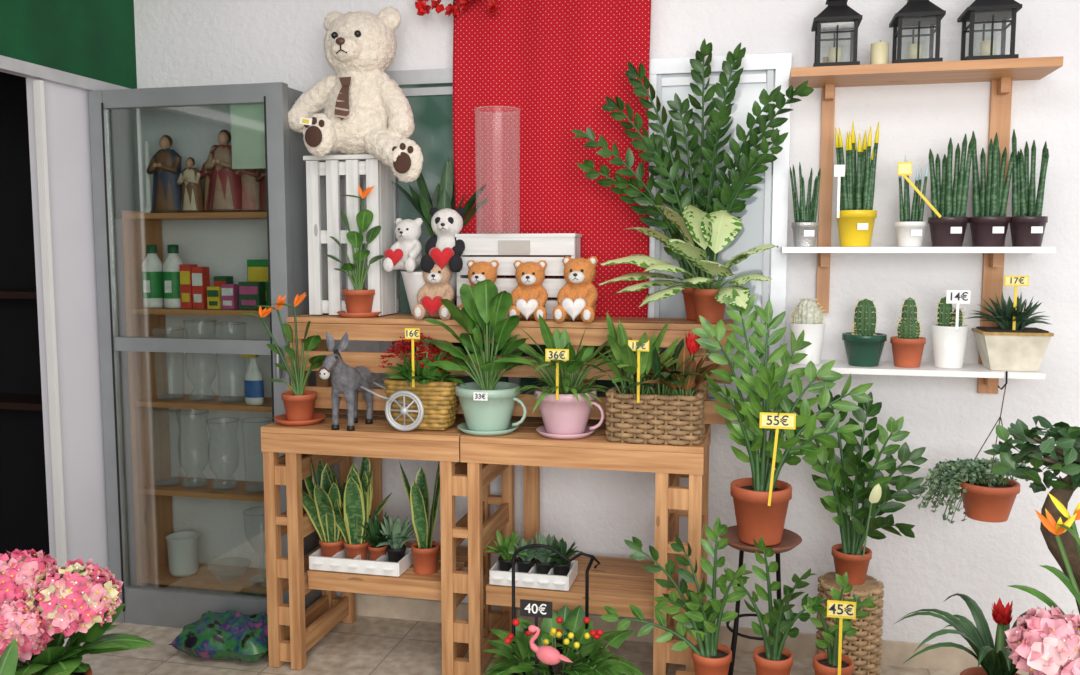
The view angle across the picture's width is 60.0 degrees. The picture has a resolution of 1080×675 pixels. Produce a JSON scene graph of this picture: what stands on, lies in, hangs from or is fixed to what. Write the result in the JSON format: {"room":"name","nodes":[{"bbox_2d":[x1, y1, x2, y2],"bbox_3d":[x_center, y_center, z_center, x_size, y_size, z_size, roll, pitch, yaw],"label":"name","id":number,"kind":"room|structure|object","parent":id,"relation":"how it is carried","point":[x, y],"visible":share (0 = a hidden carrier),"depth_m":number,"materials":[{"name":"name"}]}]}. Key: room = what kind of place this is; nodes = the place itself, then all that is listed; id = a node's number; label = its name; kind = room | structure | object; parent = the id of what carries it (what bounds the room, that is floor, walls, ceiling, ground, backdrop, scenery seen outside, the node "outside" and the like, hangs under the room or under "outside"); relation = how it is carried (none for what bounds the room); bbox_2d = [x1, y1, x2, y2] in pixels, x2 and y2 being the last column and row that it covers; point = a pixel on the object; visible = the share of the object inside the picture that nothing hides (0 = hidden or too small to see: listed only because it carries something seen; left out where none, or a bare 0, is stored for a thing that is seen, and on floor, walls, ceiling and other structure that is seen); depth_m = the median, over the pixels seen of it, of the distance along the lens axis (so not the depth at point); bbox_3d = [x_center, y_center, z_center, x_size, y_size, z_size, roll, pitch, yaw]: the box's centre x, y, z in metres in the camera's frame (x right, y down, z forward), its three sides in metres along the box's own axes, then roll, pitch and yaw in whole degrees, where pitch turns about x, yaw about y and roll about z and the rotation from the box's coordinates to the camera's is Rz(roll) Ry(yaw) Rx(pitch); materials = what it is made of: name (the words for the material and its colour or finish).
{"room":"plant shop","nodes":[
{"label":"plant shop","id":0,"kind":"room"},
{"bbox_2d":[0,72,49,554],"bbox_3d":[-2.883,-0.055,3.137,1.625,2.625,2.850,1,5,13],"label":"doorway","id":1,"kind":"structure","parent":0,"point":[23,491],"depth_m":4.47,"materials":[{"name":"black"}]},
{"bbox_2d":[0,71,136,584],"bbox_3d":[-2.217,-0.076,2.156,0.050,2.850,4.000,1,5,13],"label":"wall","id":2,"kind":"structure","parent":0,"point":[66,107],"depth_m":3.70,"materials":[{"name":"paint"}]},
{"bbox_2d":[0,55,129,645],"bbox_3d":[-1.966,0.145,3.098,0.038,2.222,2.000,1,5,13],"label":"door frame","id":3,"kind":"structure","parent":2,"relation":"attached to","point":[7,64],"depth_m":3.54,"materials":[{"name":"paint"}]},
{"bbox_2d":[0,0,139,218],"bbox_3d":[-1.960,-1.003,3.041,0.014,1.170,2.000,1,5,13],"label":"wall panel","id":4,"kind":"object","parent":2,"relation":"attached to","point":[93,39],"visible":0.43,"depth_m":3.74,"materials":[{"name":"paint"}]},
{"bbox_2d":[62,615,960,674],"bbox_3d":[0.079,1.499,1.153,4.950,0.100,5.500,1,5,13],"label":"floor","id":5,"kind":"structure","parent":0,"point":[369,645],"depth_m":3.57,"materials":[{"name":"tile"}]},
{"bbox_2d":[88,82,321,628],"bbox_3d":[-1.353,0.101,3.851,0.843,2.180,0.336,1,5,13],"label":"display cabinet","id":6,"kind":"object","parent":5,"relation":"on","point":[155,600],"visible":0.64,"depth_m":3.81,"materials":[{"name":"metal"}]},
{"bbox_2d":[143,141,151,212],"bbox_3d":[-1.628,-0.666,3.882,0.050,0.300,0.049,1,5,13],"label":"taper candle","id":7,"kind":"object","parent":6,"relation":"on","point":[147,209],"visible":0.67,"depth_m":3.87,"materials":[{"name":"white wax"}]},
{"bbox_2d":[141,244,163,307],"bbox_3d":[-1.613,-0.256,3.895,0.086,0.262,0.088,1,5,13],"label":"bottle","id":8,"kind":"object","parent":6,"relation":"in","point":[152,266],"visible":0.94,"depth_m":3.87,"materials":[{"name":"plastic"}]},
{"bbox_2d":[147,135,181,212],"bbox_3d":[-1.539,-0.674,3.859,0.147,0.321,0.139,1,5,13],"label":"figurine","id":9,"kind":"object","parent":6,"relation":"on","point":[165,165],"visible":0.95,"depth_m":3.83,"materials":[{"name":"ceramic"}]},
{"bbox_2d":[163,244,183,307],"bbox_3d":[-1.516,-0.254,3.873,0.086,0.262,0.088,1,5,13],"label":"bottle","id":10,"kind":"object","parent":6,"relation":"in","point":[171,271],"visible":0.89,"depth_m":3.84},
{"bbox_2d":[165,531,199,576],"bbox_3d":[-1.523,0.928,3.996,0.140,0.165,0.140,1,5,13],"label":"vase","id":11,"kind":"object","parent":6,"relation":"in","point":[182,546],"visible":1,"depth_m":3.95,"materials":[{"name":"ceramic"}]},
{"bbox_2d":[179,264,196,308],"bbox_3d":[-1.445,-0.211,3.849,0.050,0.180,0.053,1,5,13],"label":"food box","id":12,"kind":"object","parent":6,"relation":"in","point":[185,269],"visible":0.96,"depth_m":3.83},
{"bbox_2d":[177,157,203,212],"bbox_3d":[-1.432,-0.625,3.839,0.104,0.228,0.099,1,5,13],"label":"figurine","id":13,"kind":"object","parent":6,"relation":"on","point":[189,179],"visible":0.96,"depth_m":3.82,"materials":[{"name":"ceramic"}]},
{"bbox_2d":[122,210,271,593],"bbox_3d":[-1.328,0.326,3.921,0.721,1.700,0.230,1,5,13],"label":"wooden shelf","id":14,"kind":"object","parent":6,"relation":"attached to","point":[154,487],"depth_m":3.93,"materials":[{"name":"brown wood"}]},
{"bbox_2d":[191,267,209,308],"bbox_3d":[-1.392,-0.205,3.838,0.050,0.170,0.053,1,5,13],"label":"food box","id":15,"kind":"object","parent":6,"relation":"in","point":[200,275],"visible":0.97,"depth_m":3.81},
{"bbox_2d":[207,286,221,308],"bbox_3d":[-1.324,-0.163,3.826,0.055,0.090,0.053,1,5,13],"label":"food box","id":16,"kind":"object","parent":6,"relation":"in","point":[214,299],"visible":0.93,"depth_m":3.80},
{"bbox_2d":[204,130,241,211],"bbox_3d":[-1.271,-0.672,3.776,0.152,0.331,0.144,1,5,13],"label":"figurine","id":17,"kind":"object","parent":6,"relation":"on","point":[225,195],"visible":0.95,"depth_m":3.75,"materials":[{"name":"ceramic"}]},
{"bbox_2d":[221,284,238,308],"bbox_3d":[-1.260,-0.167,3.811,0.055,0.100,0.053,1,5,13],"label":"food box","id":18,"kind":"object","parent":6,"relation":"in","point":[229,292],"visible":0.93,"depth_m":3.79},
{"bbox_2d":[235,169,259,211],"bbox_3d":[-1.184,-0.648,3.800,0.128,0.279,0.121,1,5,13],"label":"figurine","id":19,"kind":"object","parent":6,"relation":"on","point":[250,186],"visible":0.34,"depth_m":3.77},
{"bbox_2d":[230,104,265,168],"bbox_3d":[-1.130,-0.782,3.630,0.150,0.250,0.005,1,5,13],"label":"card","id":20,"kind":"object","parent":6,"relation":"attached to","point":[247,120],"visible":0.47,"depth_m":3.63,"materials":[{"name":"paper"}]},
{"bbox_2d":[238,282,265,309],"bbox_3d":[-1.168,-0.170,3.789,0.090,0.110,0.053,1,5,13],"label":"food box","id":21,"kind":"object","parent":6,"relation":"in","point":[251,294],"visible":0.93,"depth_m":3.77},
{"bbox_2d":[242,354,263,404],"bbox_3d":[-1.160,0.158,3.788,0.083,0.228,0.050,1,5,13],"label":"spray bottle","id":22,"kind":"object","parent":6,"relation":"in","point":[253,382],"visible":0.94,"depth_m":3.77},
{"bbox_2d":[247,259,268,308],"bbox_3d":[-1.147,-0.221,3.852,0.100,0.200,0.053,1,5,13],"label":"food box","id":23,"kind":"object","parent":6,"relation":"in","point":[257,269],"visible":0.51,"depth_m":3.82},
{"bbox_2d":[168,611,285,661],"bbox_3d":[-1.194,1.148,3.621,0.400,0.137,0.276,1,5,13],"label":"bag","id":24,"kind":"object","parent":5,"relation":"on","point":[229,635],"visible":0.9,"depth_m":3.52,"materials":[{"name":"plastic"}]},
{"bbox_2d":[261,408,710,674],"bbox_3d":[-0.184,0.770,3.511,1.590,0.906,0.508,1,5,13],"label":"wood table","id":25,"kind":"object","parent":5,"relation":"on","point":[618,583],"visible":0.72,"depth_m":3.34,"materials":[{"name":"brown wood"}]},
{"bbox_2d":[238,292,326,425],"bbox_3d":[-0.931,0.072,3.470,0.365,0.485,0.190,1,5,13],"label":"potted strelitzia","id":26,"kind":"object","parent":25,"relation":"on","point":[299,403],"visible":0.98,"depth_m":3.45,"materials":[{"name":"plant"}]},
{"bbox_2d":[319,331,372,430],"bbox_3d":[-0.701,0.151,3.345,0.097,0.356,0.315,2,6,19],"label":"figurine","id":27,"kind":"object","parent":25,"relation":"on","point":[346,380],"visible":0.94,"depth_m":3.32,"materials":[{"name":"grey plastic"}]},
{"bbox_2d":[309,547,412,576],"bbox_3d":[-0.671,0.837,3.522,0.358,0.051,0.198,1,5,13],"label":"seedling tray","id":28,"kind":"object","parent":25,"relation":"on","point":[338,562],"visible":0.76,"depth_m":3.46,"materials":[{"name":"white plastic"}]},
{"bbox_2d":[300,454,370,556],"bbox_3d":[-0.810,0.645,3.504,0.265,0.411,0.253,4,7,37],"label":"potted sansevieria","id":29,"kind":"object","parent":28,"relation":"on","point":[322,516],"visible":0.75,"depth_m":3.51,"materials":[{"name":"plant"}]},
{"bbox_2d":[322,457,391,559],"bbox_3d":[-0.730,0.641,3.522,0.262,0.415,0.251,-4,7,-37],"label":"potted sansevieria","id":30,"kind":"object","parent":28,"relation":"on","point":[355,508],"visible":0.84,"depth_m":3.49,"materials":[{"name":"plant"}]},
{"bbox_2d":[358,510,407,560],"bbox_3d":[-0.623,0.751,3.498,0.168,0.200,0.252,-5,7,-43],"label":"potted succulent","id":31,"kind":"object","parent":28,"relation":"in","point":[376,537],"visible":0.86,"depth_m":3.49,"materials":[{"name":"green plant"}]},
{"bbox_2d":[376,514,416,562],"bbox_3d":[-0.538,0.753,3.481,0.213,0.199,0.213,1,5,13],"label":"potted succulent","id":32,"kind":"object","parent":28,"relation":"in","point":[396,549],"visible":0.85,"depth_m":3.48,"materials":[{"name":"plant"}]},
{"bbox_2d":[361,333,465,430],"bbox_3d":[-0.452,0.154,3.361,0.383,0.345,0.270,-1,5,-9],"label":"planter","id":33,"kind":"object","parent":25,"relation":"on","point":[432,404],"visible":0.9,"depth_m":3.31,"materials":[{"name":"wicker"}]},
{"bbox_2d":[399,461,439,574],"bbox_3d":[-0.431,0.658,3.464,0.144,0.422,0.122,-5,7,-40],"label":"potted sansevieria","id":34,"kind":"object","parent":25,"relation":"on","point":[425,552],"visible":0.98,"depth_m":3.44,"materials":[{"name":"plant"}]},
{"bbox_2d":[418,279,536,435],"bbox_3d":[-0.214,0.063,3.295,0.461,0.541,0.236,1,5,13],"label":"potted plant","id":35,"kind":"object","parent":25,"relation":"on","point":[485,309],"visible":0.94,"depth_m":3.26,"materials":[{"name":"plant"}]},
{"bbox_2d":[286,313,733,432],"bbox_3d":[-0.125,0.118,3.530,1.670,0.383,0.282,1,5,13],"label":"shelf","id":36,"kind":"object","parent":25,"relation":"on","point":[379,328],"visible":0.41,"depth_m":3.43,"materials":[{"name":"brown wood"}]},
{"bbox_2d":[303,154,398,315],"bbox_3d":[-0.732,-0.397,3.664,0.310,0.608,0.202,1,5,13],"label":"crate","id":37,"kind":"object","parent":36,"relation":"on","point":[324,174],"visible":0.73,"depth_m":3.59,"materials":[{"name":"paint"}]},
{"bbox_2d":[288,6,423,182],"bbox_3d":[-0.691,-0.911,3.528,0.590,0.662,0.332,2,6,16],"label":"teddy bear","id":38,"kind":"object","parent":37,"relation":"on","point":[366,111],"visible":0.98,"depth_m":3.46},
{"bbox_2d":[325,185,383,317],"bbox_3d":[-0.696,-0.326,3.537,0.194,0.497,0.187,-3,6,-32],"label":"potted strelitzia","id":39,"kind":"object","parent":36,"relation":"on","point":[359,301],"visible":0.98,"depth_m":3.52,"materials":[{"name":"plant"}]},
{"bbox_2d":[412,263,454,319],"bbox_3d":[-0.388,-0.181,3.482,0.147,0.225,0.159,1,5,7],"label":"teddy bear","id":40,"kind":"object","parent":36,"relation":"on","point":[437,286],"visible":0.81,"depth_m":3.45},
{"bbox_2d":[383,218,422,271],"bbox_3d":[-0.511,-0.353,3.560,0.135,0.205,0.143,2,6,19],"label":"teddy bear","id":41,"kind":"object","parent":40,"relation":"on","point":[406,253],"visible":0.99,"depth_m":3.54},
{"bbox_2d":[420,207,464,272],"bbox_3d":[-0.355,-0.368,3.517,0.161,0.245,0.171,1,5,7],"label":"stuffed panda","id":42,"kind":"object","parent":40,"relation":"on","point":[443,248],"visible":0.98,"depth_m":3.49,"materials":[{"name":"white fabric"}]},
{"bbox_2d":[392,157,487,316],"bbox_3d":[-0.405,-0.394,3.609,0.414,0.619,0.252,1,5,13],"label":"plant","id":43,"kind":"object","parent":36,"relation":"on","point":[444,193],"visible":0.43,"depth_m":3.60,"materials":[{"name":"green plant"}]},
{"bbox_2d":[458,260,498,309],"bbox_3d":[-0.219,-0.174,3.434,0.144,0.220,0.155,2,6,16],"label":"teddy bear","id":44,"kind":"object","parent":36,"relation":"on","point":[478,271],"visible":0.37,"depth_m":3.42},
{"bbox_2d":[455,233,581,318],"bbox_3d":[-0.081,-0.233,3.531,0.460,0.314,0.134,1,5,13],"label":"wooden crate","id":45,"kind":"object","parent":36,"relation":"on","point":[549,243],"visible":0.56,"depth_m":3.46,"materials":[{"name":"paint"}]},
{"bbox_2d":[507,260,547,321],"bbox_3d":[-0.039,-0.170,3.393,0.144,0.220,0.155,1,5,7],"label":"teddy bear","id":46,"kind":"object","parent":36,"relation":"on","point":[530,297],"visible":0.88,"depth_m":3.37},
{"bbox_2d":[552,256,597,322],"bbox_3d":[0.136,-0.173,3.349,0.154,0.235,0.166,2,6,16],"label":"teddy bear","id":47,"kind":"object","parent":36,"relation":"on","point":[576,300],"visible":1,"depth_m":3.32},
{"bbox_2d":[599,205,777,323],"bbox_3d":[0.502,-0.248,3.188,0.602,0.407,0.297,1,5,13],"label":"potted dieffenbachia","id":48,"kind":"object","parent":36,"relation":"on","point":[716,230],"visible":0.98,"depth_m":3.19,"materials":[{"name":"plant"}]},
{"bbox_2d":[571,38,813,319],"bbox_3d":[0.520,-0.561,3.302,0.829,1.010,0.330,1,5,13],"label":"plant","id":49,"kind":"object","parent":36,"relation":"on","point":[668,166],"visible":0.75,"depth_m":3.33,"materials":[{"name":"green plant"}]},
{"bbox_2d":[489,556,577,590],"bbox_3d":[-0.023,0.851,3.373,0.288,0.051,0.198,1,5,13],"label":"seedling tray","id":50,"kind":"object","parent":25,"relation":"on","point":[531,579],"visible":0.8,"depth_m":3.30,"materials":[{"name":"white plastic"}]},
{"bbox_2d":[483,529,531,570],"bbox_3d":[-0.128,0.779,3.389,0.207,0.164,0.156,0,5,-5],"label":"potted succulent","id":51,"kind":"object","parent":50,"relation":"in","point":[506,544],"visible":0.81,"depth_m":3.38,"materials":[{"name":"green plant"}]},
{"bbox_2d":[508,537,551,572],"bbox_3d":[-0.046,0.788,3.392,0.184,0.146,0.183,1,5,13],"label":"potted succulent","id":52,"kind":"object","parent":50,"relation":"in","point":[525,563],"visible":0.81,"depth_m":3.36,"materials":[{"name":"plant"}]},
{"bbox_2d":[519,532,557,573],"bbox_3d":[0.004,0.778,3.385,0.157,0.168,0.172,1,5,13],"label":"potted succulent","id":53,"kind":"object","parent":50,"relation":"in","point":[543,565],"visible":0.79,"depth_m":3.35,"materials":[{"name":"plant"}]},
{"bbox_2d":[543,535,581,575],"bbox_3d":[0.071,0.790,3.352,0.146,0.149,0.188,0,5,-5],"label":"potted succulent","id":54,"kind":"object","parent":50,"relation":"in","point":[561,567],"visible":0.79,"depth_m":3.34,"materials":[{"name":"green plant"}]},
{"bbox_2d":[478,314,622,438],"bbox_3d":[0.048,0.129,3.193,0.538,0.427,0.451,-1,6,-14],"label":"plant","id":55,"kind":"object","parent":25,"relation":"on","point":[567,417],"visible":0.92,"depth_m":3.18,"materials":[{"name":"green plant"}]},
{"bbox_2d":[545,349,568,399],"bbox_3d":[0.057,0.124,3.118,0.080,0.172,0.010,1,5,13],"label":"price tag","id":56,"kind":"object","parent":55,"relation":"attached to","point":[560,354],"visible":1,"depth_m":3.11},
{"bbox_2d":[583,312,731,444],"bbox_3d":[0.355,0.133,3.137,0.528,0.430,0.479,5,7,43],"label":"woven basket planter","id":57,"kind":"object","parent":25,"relation":"on","point":[672,413],"visible":0.98,"depth_m":3.10,"materials":[{"name":"wicker"}]},
{"bbox_2d":[482,605,643,674],"bbox_3d":[0.069,1.077,3.025,0.534,0.392,0.578,1,5,13],"label":"flowering plant","id":58,"kind":"object","parent":5,"relation":"on","point":[577,643],"visible":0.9,"depth_m":3.02,"materials":[{"name":"green plant"}]},
{"bbox_2d":[520,599,551,674],"bbox_3d":[-0.012,0.918,2.848,0.100,0.240,0.010,1,5,13],"label":"price tag","id":59,"kind":"object","parent":58,"relation":"on","point":[532,608],"visible":0.98,"depth_m":2.84,"materials":[{"name":"black plastic"}]},
{"bbox_2d":[523,625,571,674],"bbox_3d":[0.015,0.981,2.840,0.129,0.231,0.135,-2,6,-21],"label":"ornament","id":60,"kind":"object","parent":58,"relation":"on","point":[549,655],"visible":1,"depth_m":2.80,"materials":[{"name":"pink plastic"}]},
{"bbox_2d":[512,544,600,657],"bbox_3d":[0.052,0.874,3.100,0.301,0.381,0.012,1,5,13],"label":"iron hook","id":61,"kind":"object","parent":58,"relation":"in","point":[517,551],"visible":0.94,"depth_m":3.08,"materials":[{"name":"black metal"}]},
{"bbox_2d":[676,670,694,674],"bbox_3d":[0.702,1.188,2.876,0.580,0.189,0.205,1,5,13],"label":"wooden crate","id":62,"kind":"object","parent":5,"relation":"on","point":[677,671],"visible":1,"depth_m":3.01,"materials":[{"name":"brown wood"}]},
{"bbox_2d":[600,517,752,674],"bbox_3d":[0.410,0.819,2.866,0.447,0.545,0.171,0,5,1],"label":"plant","id":63,"kind":"object","parent":62,"relation":"on","point":[709,657],"visible":1,"depth_m":2.87,"materials":[{"name":"green plant"}]},
{"bbox_2d":[722,536,826,674],"bbox_3d":[0.708,0.843,2.819,0.296,0.505,0.158,4,6,34],"label":"plant","id":64,"kind":"object","parent":62,"relation":"on","point":[772,658],"visible":1,"depth_m":2.81,"materials":[{"name":"green plant"}]},
{"bbox_2d":[803,572,875,674],"bbox_3d":[0.890,0.894,2.795,0.209,0.408,0.118,1,5,13],"label":"plant","id":65,"kind":"object","parent":62,"relation":"on","point":[824,663],"visible":0.86,"depth_m":2.79,"materials":[{"name":"green plant"}]},
{"bbox_2d":[827,600,855,674],"bbox_3d":[0.871,0.881,2.712,0.080,0.240,0.010,1,5,13],"label":"price tag","id":66,"kind":"object","parent":65,"relation":"attached to","point":[836,609],"visible":1,"depth_m":2.70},
{"bbox_2d":[719,525,801,674],"bbox_3d":[0.727,0.957,3.117,0.270,0.607,0.270,1,5,13],"label":"plant stand","id":67,"kind":"object","parent":5,"relation":"on","point":[790,540],"visible":0.46,"depth_m":3.06,"materials":[{"name":"black metal"}]},
{"bbox_2d":[692,288,872,545],"bbox_3d":[0.782,0.256,3.048,0.579,0.827,0.284,1,5,13],"label":"plant","id":68,"kind":"object","parent":67,"relation":"on","point":[755,518],"visible":0.89,"depth_m":3.03,"materials":[{"name":"green plant"}]},
{"bbox_2d":[759,412,795,505],"bbox_3d":[0.747,0.387,2.952,0.110,0.300,0.010,1,5,13],"label":"price tag","id":69,"kind":"object","parent":68,"relation":"attached to","point":[767,420],"visible":1,"depth_m":2.94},
{"bbox_2d":[816,572,883,674],"bbox_3d":[1.074,1.045,3.251,0.221,0.413,0.219,-1,6,-14],"label":"stand","id":70,"kind":"object","parent":5,"relation":"on","point":[863,648],"visible":0.62,"depth_m":3.16,"materials":[{"name":"wicker"}]},
{"bbox_2d":[778,390,927,584],"bbox_3d":[1.051,0.508,3.165,0.508,0.671,0.225,1,5,13],"label":"plant","id":71,"kind":"object","parent":70,"relation":"on","point":[847,556],"visible":0.87,"depth_m":3.18,"materials":[{"name":"green plant"}]},
{"bbox_3d":[-1.177,1.147,2.133,0.700,0.419,0.690,1,5,13],"label":"bench","id":72,"kind":"object","parent":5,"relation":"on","visible":0},
{"bbox_2d":[0,638,73,674],"bbox_3d":[-1.118,0.796,1.899,0.339,0.321,0.355,5,7,42],"label":"hydrangea","id":73,"kind":"object","parent":72,"relation":"on","point":[9,657],"visible":1,"depth_m":1.94,"materials":[{"name":"plant"}]},
{"bbox_2d":[0,549,154,674],"bbox_3d":[-1.155,0.714,2.204,0.450,0.427,0.394,1,5,13],"label":"hydrangea","id":74,"kind":"object","parent":72,"relation":"on","point":[43,604],"visible":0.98,"depth_m":2.12,"materials":[{"name":"plant"}]},
{"bbox_3d":[1.219,1.165,2.043,0.790,0.399,0.590,1,5,13],"label":"bench","id":75,"kind":"object","parent":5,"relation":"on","visible":0},
{"bbox_2d":[894,593,1026,674],"bbox_3d":[1.049,0.779,2.231,0.424,0.333,0.491,3,6,32],"label":"bromeliad","id":76,"kind":"object","parent":75,"relation":"on","point":[993,660],"visible":0.73,"depth_m":2.21,"materials":[{"name":"plant"}]},
{"bbox_2d":[983,415,1079,614],"bbox_3d":[1.212,0.560,2.111,0.395,0.792,0.277,1,5,13],"label":"bonsai tree","id":77,"kind":"object","parent":75,"relation":"on","point":[1064,457],"visible":0.98,"depth_m":2.08,"materials":[{"name":"green plant"}]},
{"bbox_2d":[1004,605,1079,674],"bbox_3d":[1.076,0.760,1.851,0.348,0.442,0.344,-5,7,-43],"label":"hydrangea","id":78,"kind":"object","parent":75,"relation":"on","point":[1042,642],"visible":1,"depth_m":1.82,"materials":[{"name":"plant"}]},
{"bbox_2d":[1009,493,1079,614],"bbox_3d":[1.162,0.654,1.925,0.370,0.639,0.171,1,5,13],"label":"potted strelitzia","id":79,"kind":"object","parent":75,"relation":"on","point":[1049,523],"visible":0.95,"depth_m":1.97,"materials":[{"name":"plant"}]},
{"bbox_2d":[134,0,1079,646],"bbox_3d":[0.434,-0.216,3.652,4.600,2.850,0.120,1,5,13],"label":"wall","id":80,"kind":"structure","parent":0,"point":[179,43],"depth_m":3.46,"materials":[{"name":"paint"}]},
{"bbox_2d":[453,0,650,317],"bbox_3d":[0.036,-0.830,3.552,0.764,1.550,0.057,1,5,13],"label":"cloth","id":81,"kind":"object","parent":80,"relation":"hanging from","point":[527,74],"visible":0.72,"depth_m":3.56,"materials":[{"name":"fabric"}]},
{"bbox_2d":[415,0,498,16],"bbox_3d":[-0.321,-1.362,3.527,0.344,0.291,0.118,1,5,13],"label":"flower garland","id":82,"kind":"object","parent":81,"relation":"attached to","point":[422,8],"visible":1,"depth_m":3.54,"materials":[{"name":"red plant"}]},
{"bbox_2d":[374,53,791,411],"bbox_3d":[0.124,-0.393,3.606,1.650,1.305,0.080,1,5,13],"label":"window","id":83,"kind":"structure","parent":80,"relation":"in","point":[428,92],"depth_m":3.50,"materials":[{"name":"wood"}]},
{"bbox_2d":[341,593,1028,674],"bbox_3d":[0.613,1.168,3.670,3.000,0.090,0.016,1,5,13],"label":"baseboard","id":84,"kind":"structure","parent":80,"relation":"attached to","point":[895,653],"depth_m":3.63,"materials":[{"name":"tile"}]},
{"bbox_2d":[776,56,1062,393],"bbox_3d":[1.279,-0.395,3.249,0.870,1.200,0.250,1,5,13],"label":"shelf","id":85,"kind":"object","parent":80,"relation":"attached to","point":[1001,73],"visible":0.84,"depth_m":3.21,"materials":[{"name":"brown wood"}]},
{"bbox_2d":[790,162,820,246],"bbox_3d":[0.933,-0.469,3.295,0.105,0.297,0.098,1,5,13],"label":"potted sansevieria","id":86,"kind":"object","parent":85,"relation":"on","point":[805,226],"visible":1,"depth_m":3.28,"materials":[{"name":"plant"}]},
{"bbox_2d":[789,298,826,364],"bbox_3d":[0.953,-0.025,3.330,0.125,0.238,0.130,-5,7,-41],"label":"potted cactus","id":87,"kind":"object","parent":85,"relation":"on","point":[808,317],"visible":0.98,"depth_m":3.29,"materials":[{"name":"white ceramic"}]},
{"bbox_2d":[811,0,862,66],"bbox_3d":[1.020,-1.070,3.220,0.156,0.297,0.156,1,5,13],"label":"candle lantern","id":88,"kind":"object","parent":85,"relation":"on","point":[837,15],"visible":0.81,"depth_m":3.17,"materials":[{"name":"black metal"}]},
{"bbox_2d":[835,122,878,246],"bbox_3d":[1.102,-0.532,3.251,0.137,0.431,0.136,5,7,44],"label":"potted sansevieria","id":89,"kind":"object","parent":85,"relation":"on","point":[856,220],"visible":0.98,"depth_m":3.23,"materials":[{"name":"plant"}]},
{"bbox_2d":[842,299,886,366],"bbox_3d":[1.141,-0.021,3.290,0.150,0.236,0.150,1,5,13],"label":"potted cactus","id":90,"kind":"object","parent":85,"relation":"on","point":[863,346],"visible":1,"depth_m":3.25,"materials":[{"name":"plant"}]},
{"bbox_2d":[870,40,888,63],"bbox_3d":[1.161,-0.966,3.196,0.060,0.096,0.060,1,5,13],"label":"pillar candle","id":91,"kind":"object","parent":85,"relation":"on","point":[879,52],"visible":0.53,"depth_m":3.17,"materials":[{"name":"wax"}]},
{"bbox_2d":[890,298,925,367],"bbox_3d":[1.282,-0.021,3.255,0.116,0.242,0.119,1,5,13],"label":"potted cactus","id":92,"kind":"object","parent":85,"relation":"on","point":[908,345],"visible":1,"depth_m":3.22,"materials":[{"name":"plant"}]},
{"bbox_2d":[895,155,927,246],"bbox_3d":[1.278,-0.469,3.215,0.103,0.313,0.104,1,5,13],"label":"potted sansevieria","id":93,"kind":"object","parent":85,"relation":"on","point":[909,233],"visible":0.88,"depth_m":3.20,"materials":[{"name":"white ceramic"}]},
{"bbox_2d":[889,0,945,62],"bbox_3d":[1.273,-1.064,3.161,0.156,0.297,0.156,1,5,13],"label":"candle lantern","id":94,"kind":"object","parent":85,"relation":"on","point":[925,14],"visible":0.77,"depth_m":3.12,"materials":[{"name":"black metal"}]},
{"bbox_2d":[931,296,968,368],"bbox_3d":[1.414,-0.021,3.226,0.120,0.247,0.120,1,5,13],"label":"potted cactus","id":95,"kind":"object","parent":85,"relation":"on","point":[949,344],"visible":0.87,"depth_m":3.19,"materials":[{"name":"white ceramic"}]},
{"bbox_2d":[946,290,970,329],"bbox_3d":[1.410,-0.092,3.155,0.075,0.135,0.010,1,5,13],"label":"price tag","id":96,"kind":"object","parent":95,"relation":"attached to","point":[957,297],"visible":1,"depth_m":3.15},
{"bbox_2d":[928,134,973,246],"bbox_3d":[1.392,-0.498,3.187,0.134,0.376,0.129,1,5,13],"label":"potted sansevieria","id":97,"kind":"object","parent":85,"relation":"on","point":[948,230],"visible":0.99,"depth_m":3.16,"materials":[{"name":"plant"}]},
{"bbox_2d":[897,162,940,217],"bbox_3d":[1.279,-0.497,3.149,0.146,0.188,0.008,1,5,13],"label":"price tag","id":98,"kind":"object","parent":97,"relation":"attached to","point":[904,169],"visible":1,"depth_m":3.15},
{"bbox_2d":[915,371,1029,523],"bbox_3d":[1.425,0.361,3.071,0.351,0.493,0.188,2,6,21],"label":"potted plant","id":99,"kind":"object","parent":85,"relation":"hanging from","point":[986,495],"visible":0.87,"depth_m":3.05,"materials":[{"name":"green plant"}]},
{"bbox_2d":[957,0,1021,60],"bbox_3d":[1.492,-1.066,3.110,0.164,0.310,0.164,1,5,13],"label":"candle lantern","id":100,"kind":"object","parent":85,"relation":"on","point":[983,11],"visible":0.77,"depth_m":3.06,"materials":[{"name":"black metal"}]},
{"bbox_2d":[969,131,1014,246],"bbox_3d":[1.521,-0.502,3.157,0.128,0.388,0.130,-5,8,-45],"label":"potted sansevieria","id":101,"kind":"object","parent":85,"relation":"on","point":[989,223],"visible":0.99,"depth_m":3.14,"materials":[{"name":"plant"}]},
{"bbox_2d":[965,292,1053,370],"bbox_3d":[1.596,-0.025,3.174,0.289,0.266,0.260,1,5,13],"label":"potted succulent","id":102,"kind":"object","parent":85,"relation":"on","point":[1003,348],"visible":0.95,"depth_m":3.13,"materials":[{"name":"beige ceramic"}]},
{"bbox_2d":[1004,275,1028,329],"bbox_3d":[1.587,-0.114,3.123,0.075,0.185,0.010,1,5,13],"label":"price tag","id":103,"kind":"object","parent":102,"relation":"attached to","point":[1015,281],"visible":1,"depth_m":3.12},
{"bbox_2d":[1010,129,1048,246],"bbox_3d":[1.638,-0.502,3.129,0.118,0.393,0.118,1,5,13],"label":"potted sansevieria","id":104,"kind":"object","parent":85,"relation":"on","point":[1027,222],"visible":0.98,"depth_m":3.13,"materials":[{"name":"plant"}]},
{"bbox_3d":[-2.870,1.302,3.261,1.750,0.100,2.800,1,5,13],"label":"floor","id":105,"kind":"structure","parent":0,"visible":0},
{"bbox_2d":[0,289,42,410],"bbox_3d":[-2.399,0.348,4.331,0.950,1.600,0.220,1,5,13],"label":"shelf","id":106,"kind":"object","parent":105,"relation":"on","point":[7,401],"visible":0.11,"depth_m":4.21,"materials":[{"name":"brown wood"}]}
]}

